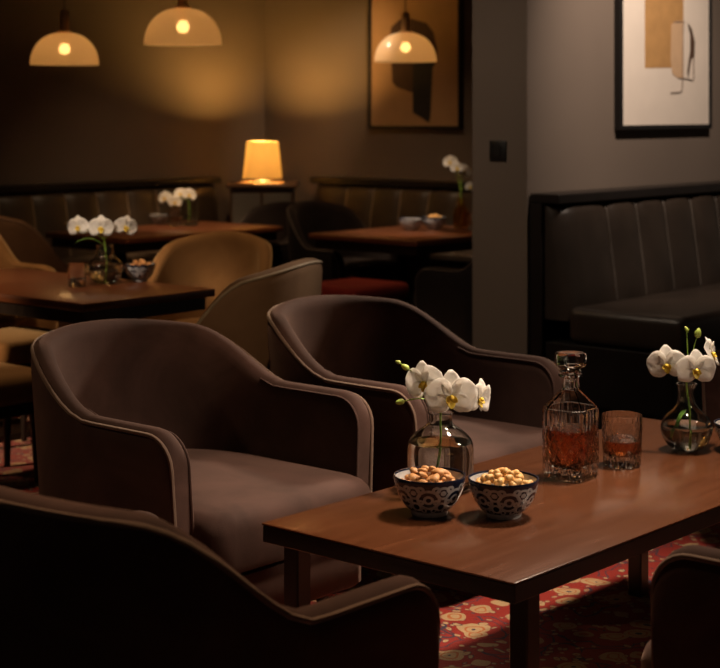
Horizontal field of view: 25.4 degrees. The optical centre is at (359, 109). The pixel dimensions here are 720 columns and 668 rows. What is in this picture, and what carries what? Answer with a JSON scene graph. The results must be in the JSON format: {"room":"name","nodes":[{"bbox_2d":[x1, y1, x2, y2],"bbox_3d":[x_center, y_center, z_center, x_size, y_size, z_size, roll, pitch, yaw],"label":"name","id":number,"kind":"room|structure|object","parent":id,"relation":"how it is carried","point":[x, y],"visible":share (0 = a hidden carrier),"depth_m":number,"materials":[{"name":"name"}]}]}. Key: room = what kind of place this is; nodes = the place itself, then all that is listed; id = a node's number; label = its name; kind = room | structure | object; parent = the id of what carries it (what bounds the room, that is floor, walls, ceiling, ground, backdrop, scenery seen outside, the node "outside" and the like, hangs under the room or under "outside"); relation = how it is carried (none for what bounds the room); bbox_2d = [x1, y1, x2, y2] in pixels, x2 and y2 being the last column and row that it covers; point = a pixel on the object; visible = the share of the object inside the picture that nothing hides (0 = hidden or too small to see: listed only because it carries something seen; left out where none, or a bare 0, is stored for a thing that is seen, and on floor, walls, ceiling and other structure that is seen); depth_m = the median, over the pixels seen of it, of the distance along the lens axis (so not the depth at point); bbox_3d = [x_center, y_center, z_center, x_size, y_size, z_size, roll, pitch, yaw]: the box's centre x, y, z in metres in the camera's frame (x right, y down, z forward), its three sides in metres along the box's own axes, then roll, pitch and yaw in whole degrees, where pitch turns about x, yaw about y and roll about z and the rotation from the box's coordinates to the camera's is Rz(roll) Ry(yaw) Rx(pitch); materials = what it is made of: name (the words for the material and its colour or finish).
{"room":"cocktail lounge","nodes":[
{"label":"cocktail lounge","id":0,"kind":"room"},
{"bbox_2d":[0,0,264,222],"bbox_3d":[-4.210,-0.045,7.070,0.200,2.750,11.000,0,0,41],"label":"wall","id":1,"kind":"structure","parent":0,"point":[145,111],"depth_m":10.08,"materials":[{"name":"beige paint"}]},
{"bbox_2d":[265,0,471,201],"bbox_3d":[0.717,-0.045,9.939,3.460,2.750,0.200,0,0,41],"label":"wall","id":2,"kind":"structure","parent":0,"point":[316,51],"depth_m":10.59,"materials":[{"name":"beige paint"}]},
{"bbox_2d":[368,0,463,129],"bbox_3d":[0.346,-0.444,10.104,0.752,1.132,0.036,0,0,41],"label":"framed art","id":3,"kind":"object","parent":2,"relation":"attached to","point":[430,96],"visible":0.9,"depth_m":10.07,"materials":[{"name":"orange paper"}]},
{"bbox_2d":[472,0,719,354],"bbox_3d":[2.309,-0.045,8.855,0.290,2.750,5.200,0,0,41],"label":"wall","id":4,"kind":"structure","parent":0,"point":[543,70],"depth_m":6.96,"materials":[{"name":"beige paint"}]},
{"bbox_2d":[490,141,506,160],"bbox_3d":[0.595,0.177,6.896,0.088,0.088,0.017,0,0,41],"label":"light switch","id":5,"kind":"object","parent":4,"relation":"attached to","point":[498,149],"visible":1,"depth_m":6.88,"materials":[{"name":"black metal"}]},
{"bbox_2d":[614,0,711,129],"bbox_3d":[1.455,-0.469,7.626,0.036,1.122,0.850,0,0,41],"label":"framed art","id":6,"kind":"object","parent":4,"relation":"attached to","point":[663,48],"visible":1,"depth_m":7.58,"materials":[{"name":"beige paper"}]},
{"bbox_3d":[0.000,-1.470,5.500,18.000,0.100,15.000,0,0,0],"label":"ceiling","id":7,"kind":"structure","parent":0,"visible":0},
{"bbox_2d":[30,0,98,65],"bbox_3d":[-1.433,-0.819,7.760,0.330,1.202,0.330,0,0,33],"label":"pendant lamp","id":8,"kind":"object","parent":7,"relation":"hanging from","point":[64,47],"visible":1,"depth_m":7.65,"materials":[{"name":"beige glass"}]},
{"bbox_2d":[144,0,221,46],"bbox_3d":[-0.752,-0.848,6.800,0.330,1.144,0.330,0,0,0],"label":"pendant lamp","id":9,"kind":"object","parent":7,"relation":"hanging from","point":[182,25],"visible":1,"depth_m":6.68,"materials":[{"name":"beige glass"}]},
{"bbox_2d":[374,0,436,62],"bbox_3d":[0.242,-0.838,8.500,0.330,1.165,0.330,0,0,-33],"label":"pendant lamp","id":10,"kind":"object","parent":7,"relation":"hanging from","point":[405,46],"visible":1,"depth_m":8.39,"materials":[{"name":"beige glass"}]},
{"bbox_3d":[0.000,1.380,5.500,18.000,0.100,15.000,0,0,0],"label":"floor","id":11,"kind":"structure","parent":0,"visible":0},
{"bbox_2d":[0,414,38,494],"bbox_3d":[-1.620,1.324,6.785,2.600,0.012,2.700,0,0,41],"label":"rug","id":12,"kind":"object","parent":11,"relation":"on","point":[19,475],"visible":0.02,"depth_m":5.88,"materials":[{"name":"fabric"}]},
{"bbox_2d":[0,362,37,481],"bbox_3d":[-1.365,1.117,5.650,0.400,0.399,0.400,0,0,41],"label":"upholstered stool","id":13,"kind":"object","parent":12,"relation":"on","point":[16,392],"visible":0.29,"depth_m":5.58,"materials":[{"name":"beige fabric"}]},
{"bbox_2d":[0,325,52,466],"bbox_3d":[-1.320,1.087,6.140,0.400,0.458,0.400,0,0,41],"label":"upholstered stool","id":14,"kind":"object","parent":12,"relation":"on","point":[16,342],"visible":0.46,"depth_m":5.93,"materials":[{"name":"beige fabric"}]},
{"bbox_2d":[0,235,57,329],"bbox_3d":[-1.760,0.877,7.004,0.732,0.881,0.676,0,0,41],"label":"tub chair","id":15,"kind":"object","parent":12,"relation":"on","point":[7,258],"visible":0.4,"depth_m":7.06,"materials":[{"name":"beige fabric"}]},
{"bbox_2d":[0,314,55,329],"bbox_3d":[-1.735,0.933,6.982,0.665,0.170,0.556,0,0,41],"label":"seat cushion","id":16,"kind":"object","parent":15,"relation":"on","point":[6,321],"depth_m":6.83,"materials":[{"name":"beige fabric"}]},
{"bbox_2d":[0,215,86,327],"bbox_3d":[-1.654,0.901,7.979,0.672,0.834,0.732,0,0,41],"label":"tub chair","id":17,"kind":"object","parent":12,"relation":"on","point":[27,245],"visible":0.16,"depth_m":7.63,"materials":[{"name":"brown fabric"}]},
{"bbox_2d":[0,268,214,441],"bbox_3d":[-1.232,0.999,6.262,1.250,0.638,0.640,0,0,41],"label":"cafe table","id":18,"kind":"object","parent":12,"relation":"on","point":[30,293],"visible":0.56,"depth_m":5.93,"materials":[{"name":"brown wood"}]},
{"bbox_2d":[67,263,86,286],"bbox_3d":[-1.090,0.635,6.164,0.074,0.088,0.074,0,0,0],"label":"tumbler","id":19,"kind":"object","parent":18,"relation":"on","point":[76,271],"visible":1,"depth_m":6.13,"materials":[{"name":"clear glass"}]},
{"bbox_2d":[86,244,123,283],"bbox_3d":[-1.002,0.605,6.289,0.146,0.150,0.146,0,0,-26],"label":"glass vase","id":20,"kind":"object","parent":18,"relation":"on","point":[104,268],"visible":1,"depth_m":6.24,"materials":[{"name":"glass"}]},
{"bbox_2d":[68,215,137,244],"bbox_3d":[-1.014,0.537,6.280,0.277,0.253,0.065,0,0,0],"label":"orchid spray","id":21,"kind":"object","parent":20,"relation":"in","point":[101,224],"visible":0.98,"depth_m":6.28,"materials":[{"name":"white plant"}]},
{"bbox_2d":[124,262,155,281],"bbox_3d":[-0.875,0.645,6.363,0.124,0.068,0.124,0,0,-45],"label":"bowl","id":22,"kind":"object","parent":18,"relation":"on","point":[137,273],"visible":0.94,"depth_m":6.32,"materials":[{"name":"blue ceramic"}]},
{"bbox_2d":[137,231,272,323],"bbox_3d":[-0.657,0.914,6.433,0.554,0.806,0.732,0,0,18],"label":"tub chair","id":23,"kind":"object","parent":12,"relation":"on","point":[215,260],"visible":0.2,"depth_m":6.71,"materials":[{"name":"beige fabric"}]},
{"bbox_2d":[175,318,199,323],"bbox_3d":[-0.667,0.933,6.401,0.436,0.170,0.665,0,0,18],"label":"seat cushion","id":24,"kind":"object","parent":23,"relation":"on","point":[190,320],"depth_m":6.48,"materials":[{"name":"beige fabric"}]},
{"bbox_2d":[0,177,221,279],"bbox_3d":[-2.919,0.885,7.921,0.618,0.890,6.500,0,0,41],"label":"banquette","id":25,"kind":"object","parent":11,"relation":"on","point":[48,207],"visible":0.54,"depth_m":9.63,"materials":[{"name":"brown leather"}]},
{"bbox_2d":[46,221,282,278],"bbox_3d":[-1.101,1.005,9.131,0.680,0.650,1.200,0,0,41],"label":"cafe table","id":26,"kind":"object","parent":11,"relation":"on","point":[155,237],"visible":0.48,"depth_m":8.81,"materials":[{"name":"brown wood"}]},
{"bbox_2d":[148,214,167,223],"bbox_3d":[-1.205,0.651,9.544,0.124,0.056,0.124,0,0,-35],"label":"bowl","id":27,"kind":"object","parent":26,"relation":"on","point":[154,218],"visible":1,"depth_m":9.50,"materials":[{"name":"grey ceramic"}]},
{"bbox_2d":[169,209,181,225],"bbox_3d":[-1.082,0.632,9.379,0.072,0.095,0.072,0,0,0],"label":"tumbler","id":28,"kind":"object","parent":26,"relation":"on","point":[175,214],"visible":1,"depth_m":9.35,"materials":[{"name":"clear glass"}]},
{"bbox_2d":[179,199,197,225],"bbox_3d":[-1.010,0.605,9.420,0.112,0.150,0.112,0,0,-26],"label":"glass vase","id":29,"kind":"object","parent":26,"relation":"on","point":[189,216],"visible":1,"depth_m":9.37,"materials":[{"name":"glass"}]},
{"bbox_2d":[158,188,196,205],"bbox_3d":[-1.077,0.561,9.422,0.224,0.205,0.102,0,0,0],"label":"orchid spray","id":30,"kind":"object","parent":29,"relation":"in","point":[176,199],"visible":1,"depth_m":9.42,"materials":[{"name":"white plant"}]},
{"bbox_2d":[196,258,322,370],"bbox_3d":[-0.496,0.907,5.344,0.732,0.845,0.671,0,0,22],"label":"tub chair","id":31,"kind":"object","parent":11,"relation":"on","point":[239,312],"visible":0.28,"depth_m":5.03,"materials":[{"name":"beige fabric"}]},
{"bbox_2d":[226,181,298,222],"bbox_3d":[-0.625,0.897,10.320,0.450,0.865,0.370,0,0,0],"label":"base cabinet","id":32,"kind":"object","parent":11,"relation":"on","point":[245,196],"visible":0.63,"depth_m":10.16,"materials":[{"name":"brown wood"}]},
{"bbox_2d":[243,141,281,182],"bbox_3d":[-0.628,0.334,10.300,0.256,0.262,0.256,0,0,0],"label":"table lamp","id":33,"kind":"object","parent":32,"relation":"on","point":[262,162],"visible":1,"depth_m":10.20,"materials":[{"name":"beige fabric"}]},
{"bbox_2d":[240,201,296,267],"bbox_3d":[-0.626,0.945,9.630,0.505,0.768,0.631,0,0,41],"label":"tub chair","id":34,"kind":"object","parent":11,"relation":"on","point":[275,213],"visible":0.16,"depth_m":9.85,"materials":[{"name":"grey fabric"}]},
{"bbox_2d":[286,201,407,302],"bbox_3d":[-0.095,0.934,9.304,0.632,0.790,0.624,0,0,41],"label":"tub chair","id":35,"kind":"object","parent":11,"relation":"on","point":[304,218],"visible":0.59,"depth_m":9.22,"materials":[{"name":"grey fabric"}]},
{"bbox_2d":[343,257,407,284],"bbox_3d":[-0.070,0.945,9.282,0.565,0.170,0.506,0,0,41],"label":"seat cushion","id":36,"kind":"object","parent":35,"relation":"on","point":[378,268],"depth_m":9.13,"materials":[{"name":"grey fabric"}]},
{"bbox_2d":[321,277,408,301],"bbox_3d":[-0.030,1.104,8.160,0.400,0.448,0.440,0,0,41],"label":"upholstered stool","id":37,"kind":"object","parent":11,"relation":"on","point":[396,290],"visible":0.42,"depth_m":8.06,"materials":[{"name":"red fabric"}]},
{"bbox_2d":[309,224,471,305],"bbox_3d":[0.328,1.005,8.922,0.770,0.650,0.980,0,0,41],"label":"cafe table","id":38,"kind":"object","parent":11,"relation":"on","point":[418,244],"visible":0.54,"depth_m":8.65,"materials":[{"name":"brown wood"}]},
{"bbox_2d":[399,217,422,229],"bbox_3d":[0.289,0.646,9.067,0.140,0.066,0.140,0,0,36],"label":"bowl","id":39,"kind":"object","parent":38,"relation":"on","point":[409,223],"visible":1,"depth_m":9.02,"materials":[{"name":"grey ceramic"}]},
{"bbox_2d":[421,216,446,228],"bbox_3d":[0.423,0.644,9.143,0.144,0.070,0.144,0,0,12],"label":"bowl","id":40,"kind":"object","parent":38,"relation":"on","point":[430,222],"visible":0.97,"depth_m":9.09,"materials":[{"name":"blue ceramic"}]},
{"bbox_2d":[453,198,467,227],"bbox_3d":[0.585,0.595,9.260,0.093,0.170,0.093,0,0,26],"label":"glass vase","id":41,"kind":"object","parent":38,"relation":"on","point":[460,212],"visible":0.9,"depth_m":9.22,"materials":[{"name":"glass"}]},
{"bbox_2d":[443,155,471,196],"bbox_3d":[0.572,0.463,9.251,0.185,0.402,0.061,0,0,0],"label":"orchid spray","id":42,"kind":"object","parent":41,"relation":"in","point":[451,161],"visible":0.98,"depth_m":9.25,"materials":[{"name":"white plant"}]},
{"bbox_2d":[467,212,471,229],"bbox_3d":[0.646,0.629,9.067,0.080,0.100,0.080,0,0,0],"label":"tumbler","id":43,"kind":"object","parent":38,"relation":"on","point":[469,214],"visible":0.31,"depth_m":9.04,"materials":[{"name":"clear glass"}]},
{"bbox_2d":[310,176,471,302],"bbox_3d":[0.631,0.885,9.505,2.780,0.890,0.558,0,0,41],"label":"banquette","id":44,"kind":"object","parent":11,"relation":"on","point":[377,202],"visible":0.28,"depth_m":10.01,"materials":[{"name":"brown leather"}]},
{"bbox_2d":[414,262,471,345],"bbox_3d":[0.705,0.935,8.026,0.732,0.790,0.674,0,0,41],"label":"tub chair","id":45,"kind":"object","parent":11,"relation":"on","point":[444,294],"visible":0.19,"depth_m":7.83,"materials":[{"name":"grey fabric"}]},
{"bbox_2d":[311,523,719,667],"bbox_3d":[0.573,1.324,3.746,2.800,0.012,3.900,0,0,41],"label":"rug","id":46,"kind":"object","parent":11,"relation":"on","point":[592,620],"visible":0.02,"depth_m":4.11,"materials":[{"name":"carpet"}]},
{"bbox_2d":[30,319,373,604],"bbox_3d":[-0.438,0.944,4.074,0.811,0.748,0.711,0,0,41],"label":"lounge armchair","id":47,"kind":"object","parent":46,"relation":"on","point":[176,422],"visible":0.84,"depth_m":4.09,"materials":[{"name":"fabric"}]},
{"bbox_2d":[186,449,370,573],"bbox_3d":[-0.411,0.983,4.050,0.738,0.170,0.572,0,0,41],"label":"seat cushion","id":48,"kind":"object","parent":47,"relation":"on","point":[235,491],"depth_m":3.85,"materials":[{"name":"fabric"}]},
{"bbox_2d":[0,486,439,667],"bbox_3d":[-0.342,0.926,2.620,0.705,0.783,0.811,0,0,41],"label":"lounge armchair","id":49,"kind":"object","parent":46,"relation":"on","point":[82,585],"visible":1,"depth_m":2.25,"materials":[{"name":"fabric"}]},
{"bbox_2d":[267,295,561,580],"bbox_3d":[0.130,0.944,4.644,0.811,0.748,0.711,0,0,41],"label":"lounge armchair","id":50,"kind":"object","parent":46,"relation":"on","point":[353,343],"visible":0.49,"depth_m":4.76,"materials":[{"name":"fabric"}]},
{"bbox_2d":[452,414,541,463],"bbox_3d":[0.157,0.983,4.620,0.738,0.170,0.572,0,0,41],"label":"seat cushion","id":51,"kind":"object","parent":50,"relation":"on","point":[493,436],"depth_m":4.52,"materials":[{"name":"fabric"}]},
{"bbox_2d":[262,418,719,667],"bbox_3d":[0.530,1.084,3.651,0.640,0.468,1.500,0,0,41],"label":"table","id":52,"kind":"object","parent":46,"relation":"on","point":[569,532],"visible":0.8,"depth_m":3.27,"materials":[{"name":"brown wood"}]},
{"bbox_2d":[393,466,465,517],"bbox_3d":[0.146,0.808,3.366,0.152,0.083,0.152,0,0,-21],"label":"bowl","id":53,"kind":"object","parent":52,"relation":"on","point":[424,499],"visible":0.94,"depth_m":3.31,"materials":[{"name":"blue ceramic"}]},
{"bbox_2d":[417,468,427,472],"bbox_3d":[0.131,0.758,3.365,0.026,0.013,0.016,0,0,43],"label":"almond","id":54,"kind":"object","parent":53,"relation":"in","point":[425,470],"visible":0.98,"depth_m":3.36,"materials":[{"name":"brown food"}]},
{"bbox_2d":[418,471,427,477],"bbox_3d":[0.131,0.763,3.344,0.016,0.016,0.026,0,0,40],"label":"almond","id":55,"kind":"object","parent":53,"relation":"in","point":[421,474],"visible":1,"depth_m":3.34,"materials":[{"name":"brown food"}]},
{"bbox_2d":[430,473,439,481],"bbox_3d":[0.157,0.767,3.333,0.018,0.016,0.028,0,0,17],"label":"almond","id":56,"kind":"object","parent":53,"relation":"in","point":[435,478],"visible":0.98,"depth_m":3.33,"materials":[{"name":"brown food"}]},
{"bbox_2d":[438,468,449,474],"bbox_3d":[0.175,0.763,3.373,0.029,0.015,0.018,0,0,2],"label":"almond","id":57,"kind":"object","parent":53,"relation":"in","point":[445,471],"visible":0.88,"depth_m":3.37,"materials":[{"name":"brown food"}]},
{"label":"almond","id":58,"kind":"object","parent":53,"relation":"in","visible":0},
{"bbox_2d":[431,469,443,475],"bbox_3d":[0.162,0.760,3.354,0.020,0.014,0.030,0,0,-44],"label":"almond","id":59,"kind":"object","parent":58,"relation":"on","point":[434,471],"visible":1,"depth_m":3.35,"materials":[{"name":"brown food"}]},
{"label":"almond","id":60,"kind":"object","parent":53,"relation":"in","visible":0},
{"bbox_2d":[410,467,417,474],"bbox_3d":[0.118,0.764,3.382,0.026,0.017,0.017,0,0,25],"label":"almond","id":61,"kind":"object","parent":60,"relation":"on","point":[412,469],"visible":0.7,"depth_m":3.38,"materials":[{"name":"brown food"}]},
{"label":"almond","id":62,"kind":"object","parent":53,"relation":"in","visible":0},
{"bbox_2d":[443,474,452,479],"bbox_3d":[0.185,0.770,3.353,0.017,0.014,0.025,0,0,38],"label":"almond","id":63,"kind":"object","parent":62,"relation":"on","point":[448,477],"visible":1,"depth_m":3.34,"materials":[{"name":"brown food"}]},
{"label":"almond","id":64,"kind":"object","parent":53,"relation":"in","visible":0},
{"bbox_2d":[409,473,417,481],"bbox_3d":[0.110,0.770,3.351,0.017,0.015,0.027,0,0,-21],"label":"almond","id":65,"kind":"object","parent":64,"relation":"on","point":[413,477],"visible":0.88,"depth_m":3.34,"materials":[{"name":"brown food"}]},
{"bbox_2d":[407,410,473,492],"bbox_3d":[0.180,0.763,3.588,0.149,0.172,0.149,0,0,0],"label":"glass vase","id":66,"kind":"object","parent":52,"relation":"on","point":[439,443],"visible":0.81,"depth_m":3.54,"materials":[{"name":"glass"}]},
{"bbox_2d":[395,360,490,413],"bbox_3d":[0.192,0.697,3.568,0.224,0.274,0.090,0,0,-8],"label":"orchid spray","id":67,"kind":"object","parent":66,"relation":"in","point":[441,393],"visible":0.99,"depth_m":3.54,"materials":[{"name":"white plant"}]},
{"bbox_2d":[468,470,538,519],"bbox_3d":[0.300,0.809,3.350,0.148,0.080,0.148,0,0,-18],"label":"bowl","id":68,"kind":"object","parent":52,"relation":"on","point":[499,502],"visible":0.88,"depth_m":3.30,"materials":[{"name":"blue ceramic"}]},
{"bbox_2d":[485,474,493,480],"bbox_3d":[0.270,0.766,3.337,0.021,0.015,0.015,0,0,-20],"label":"hazelnut","id":69,"kind":"object","parent":68,"relation":"in","point":[490,477],"visible":1,"depth_m":3.33,"materials":[{"name":"beige food"}]},
{"bbox_2d":[494,473,501,478],"bbox_3d":[0.288,0.762,3.331,0.018,0.013,0.013,-1,0,-8],"label":"hazelnut","id":70,"kind":"object","parent":68,"relation":"in","point":[496,475],"visible":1,"depth_m":3.33,"materials":[{"name":"beige food"}]},
{"bbox_2d":[496,477,504,484],"bbox_3d":[0.291,0.769,3.313,0.016,0.018,0.021,0,0,18],"label":"hazelnut","id":71,"kind":"object","parent":68,"relation":"in","point":[500,480],"visible":0.98,"depth_m":3.31,"materials":[{"name":"beige food"}]},
{"bbox_2d":[504,474,513,481],"bbox_3d":[0.310,0.764,3.322,0.021,0.016,0.015,0,0,-17],"label":"hazelnut","id":72,"kind":"object","parent":68,"relation":"in","point":[507,478],"visible":1,"depth_m":3.32,"materials":[{"name":"beige food"}]},
{"bbox_2d":[506,471,513,475],"bbox_3d":[0.314,0.760,3.339,0.014,0.016,0.020,0,0,-40],"label":"hazelnut","id":73,"kind":"object","parent":68,"relation":"in","point":[507,472],"visible":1,"depth_m":3.33,"materials":[{"name":"beige food"}]},
{"bbox_2d":[512,469,519,476],"bbox_3d":[0.325,0.762,3.355,0.021,0.017,0.016,0,0,-4],"label":"hazelnut","id":74,"kind":"object","parent":68,"relation":"in","point":[516,471],"visible":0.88,"depth_m":3.35,"materials":[{"name":"beige food"}]},
{"bbox_2d":[513,478,521,484],"bbox_3d":[0.327,0.771,3.317,0.020,0.016,0.015,0,0,-27],"label":"hazelnut","id":75,"kind":"object","parent":68,"relation":"in","point":[518,481],"visible":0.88,"depth_m":3.31,"materials":[{"name":"beige food"}]},
{"label":"hazelnut","id":76,"kind":"object","parent":68,"relation":"in","visible":0},
{"bbox_2d":[515,474,523,479],"bbox_3d":[0.333,0.767,3.338,0.020,0.014,0.015,0,0,-43],"label":"hazelnut","id":77,"kind":"object","parent":76,"relation":"on","point":[520,476],"visible":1,"depth_m":3.33,"materials":[{"name":"beige food"}]},
{"label":"hazelnut","id":78,"kind":"object","parent":68,"relation":"in","visible":0},
{"bbox_2d":[502,467,508,474],"bbox_3d":[0.306,0.758,3.355,0.014,0.015,0.019,0,0,-3],"label":"hazelnut","id":79,"kind":"object","parent":78,"relation":"on","point":[504,470],"visible":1,"depth_m":3.35,"materials":[{"name":"beige food"}]},
{"label":"hazelnut","id":80,"kind":"object","parent":68,"relation":"in","visible":0},
{"bbox_2d":[480,473,485,480],"bbox_3d":[0.261,0.771,3.356,0.014,0.016,0.020,0,0,44],"label":"hazelnut","id":81,"kind":"object","parent":80,"relation":"on","point":[482,477],"visible":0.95,"depth_m":3.35,"materials":[{"name":"beige food"}]},
{"bbox_2d":[542,350,598,482],"bbox_3d":[0.487,0.704,3.706,0.107,0.290,0.107,0,0,38],"label":"decanter","id":82,"kind":"object","parent":52,"relation":"on","point":[570,419],"visible":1,"depth_m":3.67,"materials":[{"name":"clear glass"}]},
{"bbox_2d":[601,410,642,468],"bbox_3d":[0.626,0.788,3.826,0.098,0.122,0.098,0,0,0],"label":"tumbler","id":83,"kind":"object","parent":52,"relation":"on","point":[621,430],"visible":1,"depth_m":3.79,"materials":[{"name":"clear glass"}]},
{"bbox_2d":[660,382,712,451],"bbox_3d":[0.816,0.766,4.000,0.128,0.166,0.128,0,0,-34],"label":"glass vase","id":84,"kind":"object","parent":52,"relation":"on","point":[685,428],"visible":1,"depth_m":3.96,"materials":[{"name":"glass"}]},
{"bbox_2d":[646,326,719,384],"bbox_3d":[0.830,0.687,3.987,0.212,0.293,0.099,0,0,-25],"label":"orchid spray","id":85,"kind":"object","parent":84,"relation":"in","point":[664,361],"visible":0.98,"depth_m":3.96,"materials":[{"name":"white plant"}]},
{"bbox_2d":[714,418,719,438],"bbox_3d":[0.957,0.815,3.988,0.148,0.070,0.148,0,0,43],"label":"bowl","id":86,"kind":"object","parent":52,"relation":"on","point":[717,421],"visible":1,"depth_m":3.98,"materials":[{"name":"blue ceramic"}]},
{"bbox_2d":[641,545,719,667],"bbox_3d":[0.964,0.944,2.756,0.811,0.748,0.711,0,0,41],"label":"lounge armchair","id":87,"kind":"object","parent":46,"relation":"on","point":[685,586],"visible":1,"depth_m":2.66,"materials":[{"name":"fabric"}]},
{"bbox_2d":[641,640,650,667],"bbox_3d":[0.937,0.983,2.780,0.738,0.170,0.572,0,0,41],"label":"seat cushion","id":88,"kind":"object","parent":87,"relation":"on","point":[646,657],"depth_m":2.80,"materials":[{"name":"fabric"}]},
{"bbox_2d":[701,350,719,427],"bbox_3d":[1.504,0.944,4.830,0.711,0.748,0.811,0,0,41],"label":"lounge armchair","id":89,"kind":"object","parent":46,"relation":"on","point":[710,390],"visible":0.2,"depth_m":4.79,"materials":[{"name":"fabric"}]},
{"bbox_2d":[530,181,719,428],"bbox_3d":[2.049,0.843,7.771,0.732,0.975,3.200,0,0,41],"label":"banquette","id":90,"kind":"object","parent":11,"relation":"on","point":[618,275],"visible":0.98,"depth_m":6.79,"materials":[{"name":"black leather"}]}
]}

